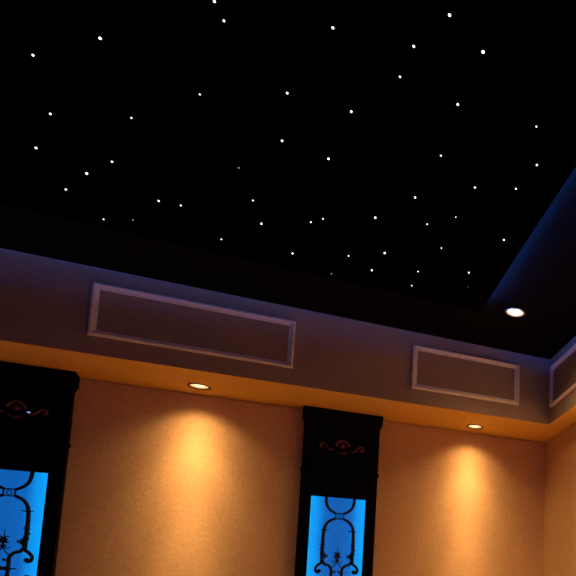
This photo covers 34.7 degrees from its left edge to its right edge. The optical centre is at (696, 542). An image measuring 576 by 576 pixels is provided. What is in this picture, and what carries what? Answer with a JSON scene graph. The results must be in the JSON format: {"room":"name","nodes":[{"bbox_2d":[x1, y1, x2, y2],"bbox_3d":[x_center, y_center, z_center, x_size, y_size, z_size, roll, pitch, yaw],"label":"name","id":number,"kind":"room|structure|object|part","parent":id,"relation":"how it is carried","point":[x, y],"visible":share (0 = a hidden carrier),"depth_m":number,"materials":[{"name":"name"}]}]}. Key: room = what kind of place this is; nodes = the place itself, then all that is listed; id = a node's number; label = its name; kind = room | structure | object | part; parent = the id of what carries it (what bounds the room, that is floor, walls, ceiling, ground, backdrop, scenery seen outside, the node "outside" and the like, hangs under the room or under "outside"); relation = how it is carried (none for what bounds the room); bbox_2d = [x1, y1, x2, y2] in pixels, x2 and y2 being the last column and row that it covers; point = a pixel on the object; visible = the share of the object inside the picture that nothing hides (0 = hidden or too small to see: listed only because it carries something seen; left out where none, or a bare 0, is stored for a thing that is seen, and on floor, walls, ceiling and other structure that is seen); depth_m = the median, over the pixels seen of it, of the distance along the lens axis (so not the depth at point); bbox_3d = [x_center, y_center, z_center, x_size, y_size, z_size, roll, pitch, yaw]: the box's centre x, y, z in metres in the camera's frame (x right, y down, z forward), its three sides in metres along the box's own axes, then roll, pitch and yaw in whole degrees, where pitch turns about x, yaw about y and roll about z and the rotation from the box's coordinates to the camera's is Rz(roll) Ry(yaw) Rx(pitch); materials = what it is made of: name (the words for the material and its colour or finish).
{"room":"home theater","nodes":[
{"label":"home theater","id":0,"kind":"room"},
{"bbox_2d":[0,167,575,359],"bbox_3d":[-1.762,-1.908,0.966,6.043,0.130,7.416,4,-9,-31],"label":"ceiling","id":1,"kind":"structure","parent":0,"point":[540,282],"depth_m":3.93,"materials":[{"name":"black paint"}]},
{"bbox_2d":[0,0,575,312],"bbox_3d":[-1.685,-1.837,0.784,4.315,0.060,5.445,4,-9,-31],"label":"ceiling panel","id":2,"kind":"object","parent":1,"relation":"attached to","point":[152,62],"visible":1,"depth_m":2.67,"materials":[{"name":"black paint"}]},
{"bbox_2d":[505,308,524,316],"bbox_3d":[-1.098,-1.415,4.333,0.116,0.060,0.116,4,-9,-31],"label":"recessed light","id":3,"kind":"object","parent":1,"relation":"in","point":[514,312],"visible":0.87,"depth_m":4.34,"materials":[{"name":"beige glass"}]},
{"bbox_2d":[55,378,544,575],"bbox_3d":[-3.703,0.116,3.810,5.943,3.273,0.100,4,-9,-31],"label":"wall","id":4,"kind":"structure","parent":0,"point":[159,482],"depth_m":4.39,"materials":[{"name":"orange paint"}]},
{"bbox_2d":[0,361,79,575],"bbox_3d":[-3.637,0.389,3.689,0.469,2.697,0.108,4,-9,-31],"label":"wall panel","id":5,"kind":"structure","parent":4,"relation":"attached to","point":[37,403],"depth_m":3.84,"materials":[{"name":"black wood"}]},
{"bbox_3d":[-3.655,0.139,3.749,0.316,1.050,0.024,4,-9,-31],"label":"glass panel","id":6,"kind":"part","parent":5,"relation":"part of","materials":[{"name":"blue glass"}]},
{"bbox_3d":[-3.650,-0.904,3.865,0.469,0.087,0.108,4,-9,-31],"label":"crown","id":7,"kind":"part","parent":5,"relation":"part of","materials":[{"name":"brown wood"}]},
{"bbox_2d":[0,248,549,423],"bbox_3d":[-3.502,-1.235,3.544,5.840,0.473,0.030,4,-9,-31],"label":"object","id":8,"kind":"structure","parent":4,"relation":"attached to","point":[45,301],"depth_m":4.11,"materials":[{"name":"paint"}]},
{"bbox_2d":[87,282,295,368],"bbox_3d":[-2.762,-1.190,3.968,0.932,0.290,0.019,4,-9,-31],"label":"trim","id":9,"kind":"structure","parent":8,"relation":"attached to","point":[96,287],"depth_m":3.93,"materials":[{"name":"white paint"}]},
{"bbox_3d":[-3.145,-1.218,3.734,0.033,0.290,0.019,4,-9,-31],"label":"rail","id":10,"kind":"part","parent":9,"relation":"part of","materials":[{"name":"white paint"}]},
{"bbox_3d":[-2.761,-1.063,3.950,0.932,0.033,0.019,4,-9,-31],"label":"rail","id":11,"kind":"part","parent":9,"relation":"part of","materials":[{"name":"white paint"}]},
{"bbox_3d":[-2.763,-1.317,3.985,0.932,0.033,0.019,4,-9,-31],"label":"rail","id":12,"kind":"part","parent":9,"relation":"part of","materials":[{"name":"white paint"}]},
{"bbox_3d":[-2.379,-1.162,4.201,0.033,0.290,0.019,4,-9,-31],"label":"rail","id":13,"kind":"part","parent":9,"relation":"part of","materials":[{"name":"white paint"}]},
{"bbox_2d":[411,344,519,405],"bbox_3d":[-1.512,-1.099,4.730,0.696,0.290,0.019,4,-9,-31],"label":"trim","id":14,"kind":"structure","parent":8,"relation":"attached to","point":[416,348],"depth_m":4.71,"materials":[{"name":"white paint"}]},
{"bbox_3d":[-1.794,-1.119,4.558,0.033,0.290,0.019,4,-9,-31],"label":"rail","id":15,"kind":"part","parent":14,"relation":"part of","materials":[{"name":"white paint"}]},
{"bbox_3d":[-1.510,-0.972,4.713,0.696,0.033,0.019,4,-9,-31],"label":"rail","id":16,"kind":"part","parent":14,"relation":"part of","materials":[{"name":"white paint"}]},
{"bbox_3d":[-1.513,-1.226,4.747,0.696,0.033,0.019,4,-9,-31],"label":"rail","id":17,"kind":"part","parent":14,"relation":"part of","materials":[{"name":"white paint"}]},
{"bbox_3d":[-1.229,-1.078,4.902,0.033,0.290,0.019,4,-9,-31],"label":"rail","id":18,"kind":"part","parent":14,"relation":"part of","materials":[{"name":"white paint"}]},
{"bbox_2d":[294,406,382,575],"bbox_3d":[-2.302,0.489,4.517,0.469,2.697,0.084,4,-9,-31],"label":"wall panel","id":19,"kind":"structure","parent":4,"relation":"attached to","point":[339,467],"depth_m":4.61,"materials":[{"name":"black wood"}]},
{"bbox_3d":[-2.314,0.237,4.567,0.316,1.050,0.024,4,-9,-31],"label":"glass panel","id":20,"kind":"part","parent":19,"relation":"part of","materials":[{"name":"blue glass"}]},
{"bbox_3d":[-2.315,-0.804,4.693,0.469,0.087,0.084,4,-9,-31],"label":"crown","id":21,"kind":"part","parent":19,"relation":"part of","materials":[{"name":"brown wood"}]},
{"bbox_2d":[542,423,575,575],"bbox_3d":[0.786,-0.136,2.294,0.100,3.273,7.416,4,-9,-31],"label":"wall","id":22,"kind":"structure","parent":0,"point":[559,520],"depth_m":5.09,"materials":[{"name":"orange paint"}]},
{"bbox_2d":[0,340,575,442],"bbox_3d":[-1.772,-1.397,0.836,5.955,0.031,7.328,4,-9,-31],"label":"soffit underside","id":23,"kind":"structure","parent":22,"relation":"attached to","point":[87,366],"depth_m":4.31,"materials":[{"name":"paint"}]},
{"bbox_2d":[187,383,210,389],"bbox_3d":[-2.914,-0.938,4.199,0.116,0.060,0.116,4,-9,-31],"label":"recessed light","id":24,"kind":"object","parent":23,"relation":"in","point":[198,386],"visible":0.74,"depth_m":4.20,"materials":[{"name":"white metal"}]},
{"bbox_2d":[466,424,483,429],"bbox_3d":[-1.558,-0.837,5.039,0.116,0.060,0.116,4,-9,-31],"label":"recessed light","id":25,"kind":"object","parent":23,"relation":"in","point":[470,426],"visible":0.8,"depth_m":5.04,"materials":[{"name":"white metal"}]},
{"bbox_2d":[549,336,575,423],"bbox_3d":[0.775,-1.468,2.147,0.030,0.473,6.859,4,-9,-31],"label":"trim","id":26,"kind":"structure","parent":22,"relation":"attached to","point":[564,378],"depth_m":4.80,"materials":[{"name":"paint"}]},
{"bbox_2d":[549,343,575,407],"bbox_3d":[-0.714,-1.152,4.505,0.019,0.296,1.172,4,-9,-31],"label":"trim","id":27,"kind":"structure","parent":26,"relation":"attached to","point":[572,349],"depth_m":4.86,"materials":[{"name":"white paint"}]},
{"bbox_3d":[-1.012,-1.084,4.986,0.019,0.296,0.033,4,-9,-31],"label":"rail","id":28,"kind":"part","parent":27,"relation":"part of","materials":[{"name":"white paint"}]},
{"bbox_3d":[-0.713,-1.022,4.487,0.019,0.033,1.172,4,-9,-31],"label":"rail","id":29,"kind":"part","parent":27,"relation":"part of","materials":[{"name":"white paint"}]},
{"bbox_3d":[-0.715,-1.282,4.523,0.019,0.033,1.172,4,-9,-31],"label":"rail","id":30,"kind":"part","parent":27,"relation":"part of","materials":[{"name":"white paint"}]}
]}

